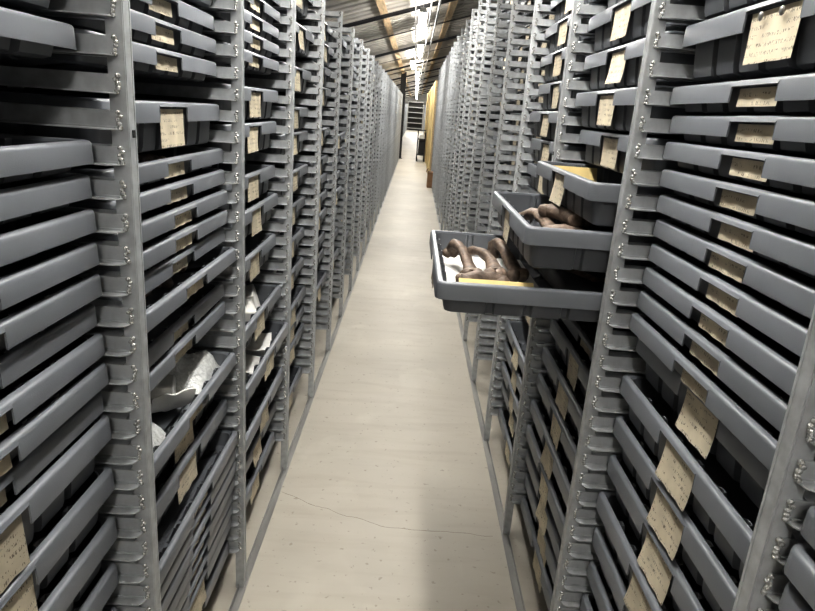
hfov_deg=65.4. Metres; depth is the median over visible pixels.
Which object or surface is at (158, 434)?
bubble wrap
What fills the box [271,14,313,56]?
tray
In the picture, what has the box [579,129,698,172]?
tray
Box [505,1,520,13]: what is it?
tray
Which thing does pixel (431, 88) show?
plywood panel
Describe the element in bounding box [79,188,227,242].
tray
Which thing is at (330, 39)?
basin
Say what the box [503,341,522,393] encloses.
tray
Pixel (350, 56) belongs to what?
upright
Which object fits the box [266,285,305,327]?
tray
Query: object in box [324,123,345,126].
basin
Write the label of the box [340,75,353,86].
basin
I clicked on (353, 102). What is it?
tray
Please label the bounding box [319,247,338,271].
tray
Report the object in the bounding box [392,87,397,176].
upright
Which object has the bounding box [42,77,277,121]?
tray
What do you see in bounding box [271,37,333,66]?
tray
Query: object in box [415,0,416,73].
conduit pipe
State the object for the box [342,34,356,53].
tray
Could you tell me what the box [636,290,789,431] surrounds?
tray
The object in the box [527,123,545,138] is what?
tray
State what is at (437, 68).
roof beam
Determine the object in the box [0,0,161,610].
upright
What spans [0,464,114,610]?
tray
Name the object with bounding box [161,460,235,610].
tray
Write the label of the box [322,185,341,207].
tray
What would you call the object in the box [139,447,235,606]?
tray
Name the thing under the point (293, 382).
basin
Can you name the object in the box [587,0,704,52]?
tray
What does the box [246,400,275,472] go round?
tray
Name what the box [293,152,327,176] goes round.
tray
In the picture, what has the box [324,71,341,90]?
tray
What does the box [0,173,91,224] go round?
tray
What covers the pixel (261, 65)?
basin
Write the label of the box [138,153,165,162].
bone
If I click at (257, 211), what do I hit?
tray
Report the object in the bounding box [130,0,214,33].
tray
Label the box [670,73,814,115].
tray
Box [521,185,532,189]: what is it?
tray
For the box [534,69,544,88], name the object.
tray
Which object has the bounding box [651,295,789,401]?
basin
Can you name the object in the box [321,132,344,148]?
tray
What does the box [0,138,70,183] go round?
basin
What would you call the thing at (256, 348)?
sheet
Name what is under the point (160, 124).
tray
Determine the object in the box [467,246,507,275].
bone
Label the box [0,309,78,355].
basin
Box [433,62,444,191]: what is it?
upright
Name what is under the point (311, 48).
basin
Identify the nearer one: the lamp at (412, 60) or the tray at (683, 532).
the tray at (683, 532)
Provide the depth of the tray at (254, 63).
2.06 m
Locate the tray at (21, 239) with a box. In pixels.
[0,207,96,266]
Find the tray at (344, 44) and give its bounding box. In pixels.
[328,30,346,56]
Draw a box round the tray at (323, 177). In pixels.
[293,172,326,197]
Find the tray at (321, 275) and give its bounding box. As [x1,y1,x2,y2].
[301,270,326,312]
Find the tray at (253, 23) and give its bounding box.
[204,9,278,40]
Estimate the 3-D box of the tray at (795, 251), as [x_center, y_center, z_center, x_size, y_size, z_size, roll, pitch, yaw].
[0.813,-0.100,1.067,0.553,0.054,0.701,4,17,0]
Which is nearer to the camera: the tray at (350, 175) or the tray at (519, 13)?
the tray at (519, 13)
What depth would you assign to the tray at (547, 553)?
2.12 m
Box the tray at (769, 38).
[682,0,814,81]
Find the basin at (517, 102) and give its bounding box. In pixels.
[513,100,532,112]
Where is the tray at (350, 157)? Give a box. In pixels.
[337,156,351,171]
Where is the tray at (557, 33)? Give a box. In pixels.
[545,3,607,53]
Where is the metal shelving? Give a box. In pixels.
[406,100,423,130]
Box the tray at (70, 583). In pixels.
[36,513,117,610]
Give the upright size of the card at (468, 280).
0.044 m
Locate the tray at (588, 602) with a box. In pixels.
[580,592,598,610]
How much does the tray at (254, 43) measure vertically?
0.055 m
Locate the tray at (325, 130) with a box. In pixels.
[296,127,329,145]
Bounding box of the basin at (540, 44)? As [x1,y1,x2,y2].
[537,42,549,57]
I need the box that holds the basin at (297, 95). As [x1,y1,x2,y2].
[275,90,326,106]
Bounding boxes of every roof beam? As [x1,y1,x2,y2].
[343,0,456,27]
[358,33,463,59]
[375,0,410,95]
[385,55,448,71]
[392,68,439,80]
[396,75,438,85]
[421,0,457,94]
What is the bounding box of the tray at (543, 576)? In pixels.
[527,499,553,589]
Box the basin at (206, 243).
[144,230,214,272]
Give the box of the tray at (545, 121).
[529,111,629,143]
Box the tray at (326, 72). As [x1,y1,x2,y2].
[270,58,330,86]
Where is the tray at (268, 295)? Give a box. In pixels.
[203,282,280,348]
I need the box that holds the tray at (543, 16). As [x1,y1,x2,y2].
[540,14,554,30]
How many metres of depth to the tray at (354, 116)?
5.36 m
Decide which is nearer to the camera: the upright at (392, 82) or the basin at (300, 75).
the basin at (300, 75)
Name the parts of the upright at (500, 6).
post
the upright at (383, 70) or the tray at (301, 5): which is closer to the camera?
the tray at (301, 5)
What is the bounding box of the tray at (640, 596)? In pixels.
[596,490,674,610]
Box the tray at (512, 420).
[501,380,516,437]
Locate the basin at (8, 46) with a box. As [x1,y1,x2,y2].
[0,36,53,57]
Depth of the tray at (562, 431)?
2.05 m
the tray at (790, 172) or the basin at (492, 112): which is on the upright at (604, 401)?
the tray at (790, 172)
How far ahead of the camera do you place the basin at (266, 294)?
2.35 m
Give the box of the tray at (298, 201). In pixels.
[260,195,304,234]
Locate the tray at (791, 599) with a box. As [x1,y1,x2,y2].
[778,581,813,610]
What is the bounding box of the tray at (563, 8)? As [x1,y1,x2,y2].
[550,0,607,22]
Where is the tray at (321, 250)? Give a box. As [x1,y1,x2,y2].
[294,247,323,285]
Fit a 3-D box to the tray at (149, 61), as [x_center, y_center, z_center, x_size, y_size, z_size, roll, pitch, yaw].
[-0.780,-0.535,1.348,0.553,0.054,0.701,4,17,0]
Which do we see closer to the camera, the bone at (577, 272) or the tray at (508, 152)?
the bone at (577, 272)
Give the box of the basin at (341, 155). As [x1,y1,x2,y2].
[301,151,344,156]
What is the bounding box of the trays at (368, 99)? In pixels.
[356,60,390,228]
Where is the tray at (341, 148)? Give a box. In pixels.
[301,147,345,156]
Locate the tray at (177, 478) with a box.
[155,396,226,525]
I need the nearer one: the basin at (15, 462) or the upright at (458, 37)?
the basin at (15, 462)
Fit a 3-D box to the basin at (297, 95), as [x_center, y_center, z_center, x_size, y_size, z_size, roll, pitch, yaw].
[-0.740,-1.170,3.514,0.521,0.098,0.669,4,17,0]
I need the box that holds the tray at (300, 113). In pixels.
[255,105,307,129]
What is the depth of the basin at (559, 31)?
2.41 m
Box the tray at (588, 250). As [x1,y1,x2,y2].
[492,191,667,272]
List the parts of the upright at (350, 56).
post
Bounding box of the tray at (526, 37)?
[519,24,541,39]
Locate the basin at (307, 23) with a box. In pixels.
[296,20,328,44]
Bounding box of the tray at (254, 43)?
[202,19,278,57]
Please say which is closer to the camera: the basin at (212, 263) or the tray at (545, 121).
the basin at (212, 263)
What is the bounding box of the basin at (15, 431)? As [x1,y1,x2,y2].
[0,367,91,459]
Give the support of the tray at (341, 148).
on the upright at (352, 203)
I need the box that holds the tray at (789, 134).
[669,115,814,154]
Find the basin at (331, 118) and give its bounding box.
[304,116,333,120]
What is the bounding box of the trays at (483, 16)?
[437,15,511,230]
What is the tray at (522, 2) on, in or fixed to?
on the upright at (481, 351)
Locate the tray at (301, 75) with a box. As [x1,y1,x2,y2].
[244,61,310,93]
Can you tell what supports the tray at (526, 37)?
on the upright at (481, 351)
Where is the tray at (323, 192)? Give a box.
[299,189,326,217]
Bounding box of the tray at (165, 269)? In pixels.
[97,227,224,300]
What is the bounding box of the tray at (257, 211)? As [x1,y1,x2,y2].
[219,192,277,245]
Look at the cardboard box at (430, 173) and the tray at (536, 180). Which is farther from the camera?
the cardboard box at (430, 173)
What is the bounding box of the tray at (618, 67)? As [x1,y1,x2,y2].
[583,31,709,90]
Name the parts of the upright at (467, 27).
post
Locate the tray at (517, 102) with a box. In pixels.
[510,93,532,112]
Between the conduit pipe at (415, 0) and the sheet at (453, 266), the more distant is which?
the conduit pipe at (415, 0)
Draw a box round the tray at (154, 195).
[68,168,224,213]
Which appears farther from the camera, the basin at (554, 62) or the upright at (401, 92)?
the upright at (401, 92)
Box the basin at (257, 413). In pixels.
[246,368,278,431]
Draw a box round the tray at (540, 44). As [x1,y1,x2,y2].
[537,29,549,57]
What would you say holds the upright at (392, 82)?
on the floor at (391, 437)
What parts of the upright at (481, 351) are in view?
post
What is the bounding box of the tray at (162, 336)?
[125,281,224,367]
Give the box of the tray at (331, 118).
[272,104,342,120]
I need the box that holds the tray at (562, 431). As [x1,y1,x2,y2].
[536,372,578,471]
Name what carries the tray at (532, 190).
on the upright at (533, 365)
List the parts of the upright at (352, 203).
post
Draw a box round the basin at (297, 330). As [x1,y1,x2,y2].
[294,324,299,348]
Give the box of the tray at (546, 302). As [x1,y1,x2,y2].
[429,230,649,321]
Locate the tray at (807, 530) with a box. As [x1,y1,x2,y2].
[800,505,814,549]
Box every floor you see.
[202,130,547,610]
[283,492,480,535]
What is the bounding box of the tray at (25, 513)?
[0,414,111,593]
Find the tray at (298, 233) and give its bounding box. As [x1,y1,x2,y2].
[260,226,304,272]
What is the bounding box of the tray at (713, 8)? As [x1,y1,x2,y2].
[704,0,766,18]
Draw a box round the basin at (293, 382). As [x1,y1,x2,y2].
[289,367,297,393]
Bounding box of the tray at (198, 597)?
[187,517,230,610]
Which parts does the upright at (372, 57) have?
post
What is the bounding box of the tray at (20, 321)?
[0,272,101,350]
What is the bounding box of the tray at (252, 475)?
[246,430,274,506]
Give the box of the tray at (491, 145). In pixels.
[490,144,508,155]
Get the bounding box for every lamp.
[410,50,414,68]
[418,2,426,38]
[418,41,423,57]
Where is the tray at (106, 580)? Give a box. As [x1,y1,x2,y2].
[72,560,118,610]
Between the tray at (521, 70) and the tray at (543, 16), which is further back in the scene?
the tray at (521, 70)
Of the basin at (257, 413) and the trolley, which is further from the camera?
the trolley
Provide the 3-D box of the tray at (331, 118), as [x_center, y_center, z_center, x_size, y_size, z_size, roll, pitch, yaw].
[-0.747,-1.286,4.262,0.556,0.106,0.701,4,17,0]
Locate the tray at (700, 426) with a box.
[636,338,769,508]
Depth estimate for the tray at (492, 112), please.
5.04 m
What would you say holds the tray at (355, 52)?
on the upright at (356, 253)
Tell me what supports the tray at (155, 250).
on the upright at (126, 398)
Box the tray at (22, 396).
[0,332,104,434]
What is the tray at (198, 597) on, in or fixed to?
on the upright at (126, 398)
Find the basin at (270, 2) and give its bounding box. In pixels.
[263,0,272,6]
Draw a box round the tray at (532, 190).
[529,188,540,193]
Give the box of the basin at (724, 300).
[664,247,809,327]
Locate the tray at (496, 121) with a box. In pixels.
[495,120,511,131]
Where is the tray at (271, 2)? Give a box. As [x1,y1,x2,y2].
[263,0,279,6]
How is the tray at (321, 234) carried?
on the upright at (327, 298)
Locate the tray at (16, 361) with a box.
[0,303,96,388]
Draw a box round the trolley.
[416,130,425,161]
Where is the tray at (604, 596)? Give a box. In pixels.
[596,565,617,610]
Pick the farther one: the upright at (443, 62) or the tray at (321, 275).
the upright at (443, 62)
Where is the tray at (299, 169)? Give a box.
[245,160,307,195]
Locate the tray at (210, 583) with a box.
[201,540,228,610]
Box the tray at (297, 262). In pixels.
[245,256,303,308]
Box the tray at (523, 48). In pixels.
[514,39,540,61]
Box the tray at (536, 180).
[527,163,543,193]
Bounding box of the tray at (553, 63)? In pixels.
[540,41,594,82]
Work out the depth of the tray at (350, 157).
4.86 m
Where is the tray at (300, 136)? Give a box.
[256,130,307,154]
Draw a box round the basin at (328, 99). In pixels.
[325,98,346,107]
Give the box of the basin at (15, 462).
[5,455,18,493]
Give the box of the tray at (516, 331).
[505,320,543,374]
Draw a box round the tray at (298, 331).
[290,322,303,363]
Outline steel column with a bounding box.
[399,72,406,158]
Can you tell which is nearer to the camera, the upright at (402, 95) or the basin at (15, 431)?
the basin at (15, 431)
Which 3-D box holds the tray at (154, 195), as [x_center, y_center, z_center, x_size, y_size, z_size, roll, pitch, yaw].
[-0.782,-0.271,1.429,0.553,0.055,0.701,4,17,0]
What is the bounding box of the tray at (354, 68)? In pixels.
[330,60,356,71]
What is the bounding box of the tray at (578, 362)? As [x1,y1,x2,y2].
[549,319,590,396]
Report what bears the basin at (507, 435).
in the tray at (503, 413)
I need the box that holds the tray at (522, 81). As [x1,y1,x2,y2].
[513,78,533,93]
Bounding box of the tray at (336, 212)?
[319,206,337,231]
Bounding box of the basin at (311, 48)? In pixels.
[271,46,329,66]
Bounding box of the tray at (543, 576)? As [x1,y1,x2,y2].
[520,495,553,610]
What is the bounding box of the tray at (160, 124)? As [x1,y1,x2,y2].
[0,88,219,152]
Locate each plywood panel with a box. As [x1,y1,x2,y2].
[424,92,428,134]
[425,88,431,163]
[426,86,432,166]
[427,80,437,172]
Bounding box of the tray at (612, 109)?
[575,85,707,136]
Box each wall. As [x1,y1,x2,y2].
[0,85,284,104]
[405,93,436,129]
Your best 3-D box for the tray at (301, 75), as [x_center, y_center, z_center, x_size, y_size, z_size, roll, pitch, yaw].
[-0.748,-1.006,2.774,0.553,0.105,0.701,4,17,0]
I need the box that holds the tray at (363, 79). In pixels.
[361,73,369,86]
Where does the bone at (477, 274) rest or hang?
on the sheet at (453, 266)
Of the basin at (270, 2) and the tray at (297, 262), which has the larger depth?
the tray at (297, 262)
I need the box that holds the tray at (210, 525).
[167,476,234,610]
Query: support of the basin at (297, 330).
in the tray at (298, 331)
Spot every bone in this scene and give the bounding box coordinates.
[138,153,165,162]
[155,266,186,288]
[442,239,481,272]
[455,270,509,281]
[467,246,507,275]
[487,238,529,281]
[519,207,554,226]
[533,267,604,281]
[538,203,591,229]
[545,224,584,229]
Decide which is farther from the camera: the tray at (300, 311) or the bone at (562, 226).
the tray at (300, 311)
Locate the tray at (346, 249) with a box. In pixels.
[333,247,347,273]
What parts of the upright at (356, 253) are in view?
post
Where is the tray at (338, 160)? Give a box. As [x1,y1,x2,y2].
[300,152,339,173]
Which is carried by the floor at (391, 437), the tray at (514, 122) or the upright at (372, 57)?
the upright at (372, 57)
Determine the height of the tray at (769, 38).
0.107 m
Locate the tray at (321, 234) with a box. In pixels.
[294,231,324,266]
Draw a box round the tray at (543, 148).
[530,138,589,163]
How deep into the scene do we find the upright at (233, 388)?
1.83 m
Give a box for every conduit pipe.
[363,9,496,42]
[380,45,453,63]
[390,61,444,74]
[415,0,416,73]
[419,0,432,88]
[421,0,441,87]
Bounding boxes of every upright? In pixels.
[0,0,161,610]
[7,0,245,587]
[200,0,295,469]
[283,0,325,397]
[285,39,362,290]
[302,9,342,350]
[304,27,354,316]
[347,48,369,270]
[354,55,374,254]
[361,61,378,241]
[367,65,381,230]
[371,69,384,221]
[375,72,386,213]
[378,75,388,206]
[382,78,390,201]
[383,80,392,195]
[386,82,393,191]
[388,83,394,186]
[389,85,395,183]
[390,86,396,179]
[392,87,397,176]
[393,89,398,173]
[394,90,399,170]
[395,91,400,166]
[395,93,399,165]
[396,92,401,164]
[397,93,401,162]
[398,94,402,155]
[398,95,402,159]
[431,69,439,170]
[432,65,442,188]
[432,67,441,170]
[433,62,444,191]
[434,59,446,196]
[435,55,449,201]
[436,51,451,207]
[437,47,455,214]
[439,42,459,222]
[441,36,462,230]
[444,28,469,230]
[447,19,478,230]
[452,9,493,231]
[457,0,510,231]
[463,0,526,340]
[464,0,508,232]
[471,0,551,381]
[483,0,555,440]
[502,0,607,534]
[550,0,719,610]
[732,306,814,610]
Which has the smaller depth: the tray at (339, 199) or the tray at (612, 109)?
the tray at (612, 109)
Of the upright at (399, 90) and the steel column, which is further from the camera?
the steel column
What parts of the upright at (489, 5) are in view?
post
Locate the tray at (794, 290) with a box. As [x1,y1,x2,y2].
[653,219,814,319]
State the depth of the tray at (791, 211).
1.05 m
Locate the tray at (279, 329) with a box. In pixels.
[246,320,287,405]
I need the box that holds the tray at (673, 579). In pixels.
[606,454,712,610]
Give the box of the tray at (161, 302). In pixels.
[95,246,235,332]
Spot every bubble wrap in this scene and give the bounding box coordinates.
[152,422,165,446]
[167,350,219,402]
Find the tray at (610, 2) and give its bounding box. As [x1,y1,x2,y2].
[608,0,621,7]
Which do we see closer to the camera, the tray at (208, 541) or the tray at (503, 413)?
the tray at (208, 541)
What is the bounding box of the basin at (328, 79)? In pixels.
[324,78,334,90]
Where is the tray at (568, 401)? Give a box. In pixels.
[541,346,584,436]
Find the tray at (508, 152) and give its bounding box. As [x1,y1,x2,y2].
[506,151,527,164]
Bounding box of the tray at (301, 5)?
[277,0,312,17]
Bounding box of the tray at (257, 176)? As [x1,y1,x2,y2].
[209,163,274,209]
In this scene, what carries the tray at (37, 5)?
on the upright at (126, 398)
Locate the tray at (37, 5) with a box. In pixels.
[0,0,49,10]
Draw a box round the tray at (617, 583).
[592,526,628,610]
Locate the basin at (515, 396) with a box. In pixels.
[506,363,519,400]
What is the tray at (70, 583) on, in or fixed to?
on the upright at (126, 398)
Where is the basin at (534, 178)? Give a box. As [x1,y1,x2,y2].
[531,165,538,189]
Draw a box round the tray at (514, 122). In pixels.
[510,113,529,125]
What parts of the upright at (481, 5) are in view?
post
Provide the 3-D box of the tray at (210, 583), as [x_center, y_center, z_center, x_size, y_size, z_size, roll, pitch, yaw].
[-0.872,0.904,1.790,0.553,0.104,0.701,4,17,0]
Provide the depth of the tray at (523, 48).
3.79 m
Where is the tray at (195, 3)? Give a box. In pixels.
[180,0,211,6]
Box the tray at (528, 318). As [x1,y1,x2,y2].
[526,316,554,344]
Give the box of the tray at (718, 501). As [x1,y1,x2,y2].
[619,374,758,578]
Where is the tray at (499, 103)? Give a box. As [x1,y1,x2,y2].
[495,102,520,112]
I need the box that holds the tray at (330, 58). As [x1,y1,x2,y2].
[330,58,357,75]
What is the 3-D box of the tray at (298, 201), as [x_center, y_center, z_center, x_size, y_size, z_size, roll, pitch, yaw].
[-0.806,-0.432,2.950,0.553,0.106,0.701,4,17,0]
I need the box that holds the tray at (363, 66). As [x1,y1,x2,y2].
[341,58,369,72]
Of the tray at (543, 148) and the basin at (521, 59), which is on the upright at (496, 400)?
the tray at (543, 148)
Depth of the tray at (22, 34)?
0.86 m
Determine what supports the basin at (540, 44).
in the tray at (540, 44)
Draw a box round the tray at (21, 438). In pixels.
[0,361,108,476]
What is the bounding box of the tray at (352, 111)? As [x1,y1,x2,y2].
[339,109,354,116]
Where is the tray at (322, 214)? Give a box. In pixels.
[293,206,326,237]
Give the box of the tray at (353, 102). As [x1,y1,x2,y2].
[352,96,362,108]
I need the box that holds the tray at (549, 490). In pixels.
[525,424,566,539]
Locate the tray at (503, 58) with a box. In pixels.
[499,57,516,70]
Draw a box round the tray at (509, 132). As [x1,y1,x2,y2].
[507,130,530,145]
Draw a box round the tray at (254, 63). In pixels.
[201,41,278,74]
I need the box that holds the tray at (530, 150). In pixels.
[525,147,534,153]
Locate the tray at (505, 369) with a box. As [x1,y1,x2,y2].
[501,361,519,417]
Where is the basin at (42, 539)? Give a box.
[27,471,98,599]
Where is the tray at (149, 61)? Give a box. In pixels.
[0,28,216,81]
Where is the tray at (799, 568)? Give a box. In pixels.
[784,543,814,610]
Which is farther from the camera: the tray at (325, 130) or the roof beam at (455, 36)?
the roof beam at (455, 36)
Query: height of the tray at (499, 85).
0.106 m
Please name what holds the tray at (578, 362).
on the upright at (533, 365)
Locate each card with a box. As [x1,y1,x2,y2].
[459,278,533,286]
[553,165,596,181]
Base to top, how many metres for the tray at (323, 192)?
0.109 m
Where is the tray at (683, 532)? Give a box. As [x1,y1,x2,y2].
[613,415,739,610]
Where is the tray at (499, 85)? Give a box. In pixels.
[498,78,513,96]
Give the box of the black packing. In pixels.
[538,268,605,291]
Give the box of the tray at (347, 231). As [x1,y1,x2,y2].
[334,230,348,254]
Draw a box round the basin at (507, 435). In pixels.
[502,410,514,446]
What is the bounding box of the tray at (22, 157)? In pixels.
[0,133,93,183]
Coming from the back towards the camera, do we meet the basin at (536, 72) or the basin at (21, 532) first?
the basin at (536, 72)
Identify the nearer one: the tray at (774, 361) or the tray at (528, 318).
the tray at (774, 361)
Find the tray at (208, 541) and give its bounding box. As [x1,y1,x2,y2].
[174,491,232,610]
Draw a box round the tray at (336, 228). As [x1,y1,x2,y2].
[321,227,337,255]
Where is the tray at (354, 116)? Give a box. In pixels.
[295,105,355,117]
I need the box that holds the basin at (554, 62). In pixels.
[545,53,590,82]
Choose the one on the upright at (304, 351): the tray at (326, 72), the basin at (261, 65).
the tray at (326, 72)
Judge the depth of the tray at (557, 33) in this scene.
2.42 m
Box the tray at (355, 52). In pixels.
[354,38,363,54]
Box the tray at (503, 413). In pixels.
[498,407,514,467]
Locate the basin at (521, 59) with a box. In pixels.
[515,47,540,61]
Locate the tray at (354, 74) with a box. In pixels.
[328,68,355,86]
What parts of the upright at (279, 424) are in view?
post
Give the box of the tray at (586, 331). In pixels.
[561,318,643,373]
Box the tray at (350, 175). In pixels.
[349,162,358,176]
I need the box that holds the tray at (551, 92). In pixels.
[538,77,590,111]
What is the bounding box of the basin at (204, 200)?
[141,191,215,220]
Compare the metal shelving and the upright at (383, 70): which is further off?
the metal shelving
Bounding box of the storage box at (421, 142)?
[418,140,424,153]
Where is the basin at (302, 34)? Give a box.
[271,26,309,56]
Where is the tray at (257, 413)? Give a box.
[246,366,283,451]
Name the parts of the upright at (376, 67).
post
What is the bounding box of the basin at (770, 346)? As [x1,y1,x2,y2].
[657,271,799,365]
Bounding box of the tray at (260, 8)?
[244,0,280,24]
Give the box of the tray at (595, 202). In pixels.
[536,161,675,226]
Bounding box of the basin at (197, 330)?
[149,303,216,368]
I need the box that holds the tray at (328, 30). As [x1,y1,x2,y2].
[296,10,332,44]
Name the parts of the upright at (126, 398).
post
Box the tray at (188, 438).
[155,395,213,477]
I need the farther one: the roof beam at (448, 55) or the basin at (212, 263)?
the roof beam at (448, 55)
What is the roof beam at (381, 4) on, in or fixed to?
attached to the ceiling
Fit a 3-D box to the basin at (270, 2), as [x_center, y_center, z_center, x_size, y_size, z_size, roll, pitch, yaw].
[-0.741,-1.016,1.980,0.521,0.046,0.669,4,17,0]
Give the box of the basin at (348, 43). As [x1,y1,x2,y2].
[343,42,349,53]
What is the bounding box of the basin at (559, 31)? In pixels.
[550,18,594,53]
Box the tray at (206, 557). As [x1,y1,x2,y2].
[180,503,231,610]
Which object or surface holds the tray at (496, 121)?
on the upright at (500, 6)
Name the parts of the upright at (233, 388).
post, post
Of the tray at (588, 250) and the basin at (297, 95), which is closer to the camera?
the tray at (588, 250)
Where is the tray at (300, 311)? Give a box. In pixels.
[290,304,303,343]
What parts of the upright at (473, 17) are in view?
post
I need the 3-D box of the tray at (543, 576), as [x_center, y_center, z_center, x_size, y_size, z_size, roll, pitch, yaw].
[0.711,0.907,2.167,0.553,0.109,0.701,4,17,0]
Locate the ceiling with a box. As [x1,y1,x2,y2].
[308,0,496,97]
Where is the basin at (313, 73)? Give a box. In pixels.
[306,69,326,86]
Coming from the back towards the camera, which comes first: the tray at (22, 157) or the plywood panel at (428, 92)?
the plywood panel at (428, 92)
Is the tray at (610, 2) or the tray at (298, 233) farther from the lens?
the tray at (298, 233)
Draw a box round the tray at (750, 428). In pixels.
[629,312,779,470]
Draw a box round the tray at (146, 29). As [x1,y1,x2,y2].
[36,9,216,57]
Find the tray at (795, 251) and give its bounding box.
[656,194,814,278]
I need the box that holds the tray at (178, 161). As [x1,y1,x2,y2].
[67,146,223,185]
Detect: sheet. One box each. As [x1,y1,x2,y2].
[151,388,195,412]
[245,332,271,356]
[245,354,269,379]
[443,255,538,287]
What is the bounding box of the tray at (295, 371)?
[289,365,301,408]
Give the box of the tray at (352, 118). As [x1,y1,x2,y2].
[324,116,353,126]
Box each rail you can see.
[228,160,398,610]
[431,188,525,610]
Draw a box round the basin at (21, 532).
[0,421,95,545]
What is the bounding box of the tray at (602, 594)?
[586,560,617,610]
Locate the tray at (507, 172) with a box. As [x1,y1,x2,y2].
[504,163,530,183]
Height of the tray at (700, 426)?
0.105 m
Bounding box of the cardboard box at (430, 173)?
[426,169,432,187]
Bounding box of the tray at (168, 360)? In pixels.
[149,300,224,391]
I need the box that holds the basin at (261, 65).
[201,56,271,74]
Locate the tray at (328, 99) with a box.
[325,93,353,107]
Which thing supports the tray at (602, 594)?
on the upright at (604, 401)
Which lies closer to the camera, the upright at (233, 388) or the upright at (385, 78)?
the upright at (233, 388)
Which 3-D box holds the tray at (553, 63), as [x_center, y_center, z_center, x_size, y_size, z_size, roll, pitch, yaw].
[0.838,-0.896,2.414,0.553,0.105,0.701,4,17,0]
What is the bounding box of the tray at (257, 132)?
[191,120,276,153]
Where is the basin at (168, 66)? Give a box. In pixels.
[0,53,205,81]
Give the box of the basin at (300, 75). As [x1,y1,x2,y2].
[244,70,305,93]
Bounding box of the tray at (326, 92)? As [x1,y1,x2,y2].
[275,84,330,106]
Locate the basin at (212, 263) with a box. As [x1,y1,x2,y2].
[145,248,226,308]
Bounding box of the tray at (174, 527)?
[157,429,237,586]
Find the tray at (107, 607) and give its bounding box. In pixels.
[103,604,117,610]
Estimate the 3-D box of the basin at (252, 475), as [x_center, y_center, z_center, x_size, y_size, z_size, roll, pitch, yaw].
[-0.870,0.690,2.503,0.521,0.098,0.669,4,17,0]
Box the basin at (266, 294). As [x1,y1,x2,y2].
[229,285,275,347]
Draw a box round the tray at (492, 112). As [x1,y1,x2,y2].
[485,105,509,118]
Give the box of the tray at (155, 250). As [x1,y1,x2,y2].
[91,208,227,271]
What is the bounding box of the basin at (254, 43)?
[202,34,271,57]
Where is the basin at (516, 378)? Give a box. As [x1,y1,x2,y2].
[509,343,522,391]
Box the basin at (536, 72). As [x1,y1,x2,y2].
[534,70,541,88]
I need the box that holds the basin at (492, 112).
[490,111,509,118]
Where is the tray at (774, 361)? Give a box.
[642,267,799,394]
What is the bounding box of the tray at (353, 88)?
[340,81,357,95]
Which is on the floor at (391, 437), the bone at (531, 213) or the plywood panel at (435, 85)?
the plywood panel at (435, 85)
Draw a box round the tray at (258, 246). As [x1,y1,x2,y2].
[213,232,275,298]
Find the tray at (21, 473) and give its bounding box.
[0,392,103,507]
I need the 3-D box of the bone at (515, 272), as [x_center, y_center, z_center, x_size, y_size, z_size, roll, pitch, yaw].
[0.296,-0.142,1.904,0.070,0.097,0.251,0,17,-12]
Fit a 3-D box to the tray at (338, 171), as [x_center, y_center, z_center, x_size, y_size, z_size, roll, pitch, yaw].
[-0.779,-0.871,4.391,0.553,0.109,0.701,4,17,0]
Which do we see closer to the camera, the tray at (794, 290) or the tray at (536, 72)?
the tray at (794, 290)
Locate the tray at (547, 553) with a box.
[524,472,557,583]
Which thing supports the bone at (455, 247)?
on the sheet at (453, 266)
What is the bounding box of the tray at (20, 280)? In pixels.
[0,240,98,309]
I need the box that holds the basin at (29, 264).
[0,244,78,276]
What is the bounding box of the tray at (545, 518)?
[525,448,560,562]
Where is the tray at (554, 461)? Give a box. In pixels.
[529,398,572,507]
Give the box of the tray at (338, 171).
[322,170,339,190]
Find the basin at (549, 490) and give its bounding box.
[532,427,566,516]
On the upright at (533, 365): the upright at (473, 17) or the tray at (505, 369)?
the tray at (505, 369)
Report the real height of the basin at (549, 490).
0.098 m
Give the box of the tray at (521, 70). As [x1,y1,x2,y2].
[514,68,526,72]
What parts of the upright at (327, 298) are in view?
post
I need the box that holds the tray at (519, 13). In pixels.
[506,12,522,23]
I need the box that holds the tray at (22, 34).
[0,7,76,57]
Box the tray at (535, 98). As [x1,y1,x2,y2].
[531,96,548,110]
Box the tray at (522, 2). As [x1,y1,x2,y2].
[521,1,550,16]
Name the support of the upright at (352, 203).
on the floor at (391, 437)
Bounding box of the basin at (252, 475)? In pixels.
[246,433,269,486]
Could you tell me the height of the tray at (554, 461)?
0.108 m
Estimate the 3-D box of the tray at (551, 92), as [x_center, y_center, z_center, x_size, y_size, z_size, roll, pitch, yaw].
[0.837,-0.788,2.445,0.553,0.109,0.701,4,17,0]
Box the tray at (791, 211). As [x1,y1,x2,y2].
[659,169,814,237]
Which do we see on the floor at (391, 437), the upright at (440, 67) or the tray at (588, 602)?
the upright at (440, 67)
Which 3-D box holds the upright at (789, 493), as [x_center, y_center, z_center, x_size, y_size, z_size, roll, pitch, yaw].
[0.772,0.146,0.753,0.631,2.592,0.081,4,17,0]
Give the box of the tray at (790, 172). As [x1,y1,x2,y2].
[663,141,814,196]
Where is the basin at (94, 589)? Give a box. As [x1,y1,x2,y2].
[72,567,103,610]
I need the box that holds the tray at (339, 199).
[336,194,348,213]
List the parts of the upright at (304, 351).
post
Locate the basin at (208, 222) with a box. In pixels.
[143,211,217,247]
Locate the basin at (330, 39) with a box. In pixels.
[328,38,343,56]
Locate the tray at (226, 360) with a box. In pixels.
[151,348,235,476]
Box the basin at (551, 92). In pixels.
[543,84,585,111]
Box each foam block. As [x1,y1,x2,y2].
[150,375,175,397]
[224,299,256,336]
[245,284,260,308]
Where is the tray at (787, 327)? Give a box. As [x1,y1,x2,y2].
[648,243,809,356]

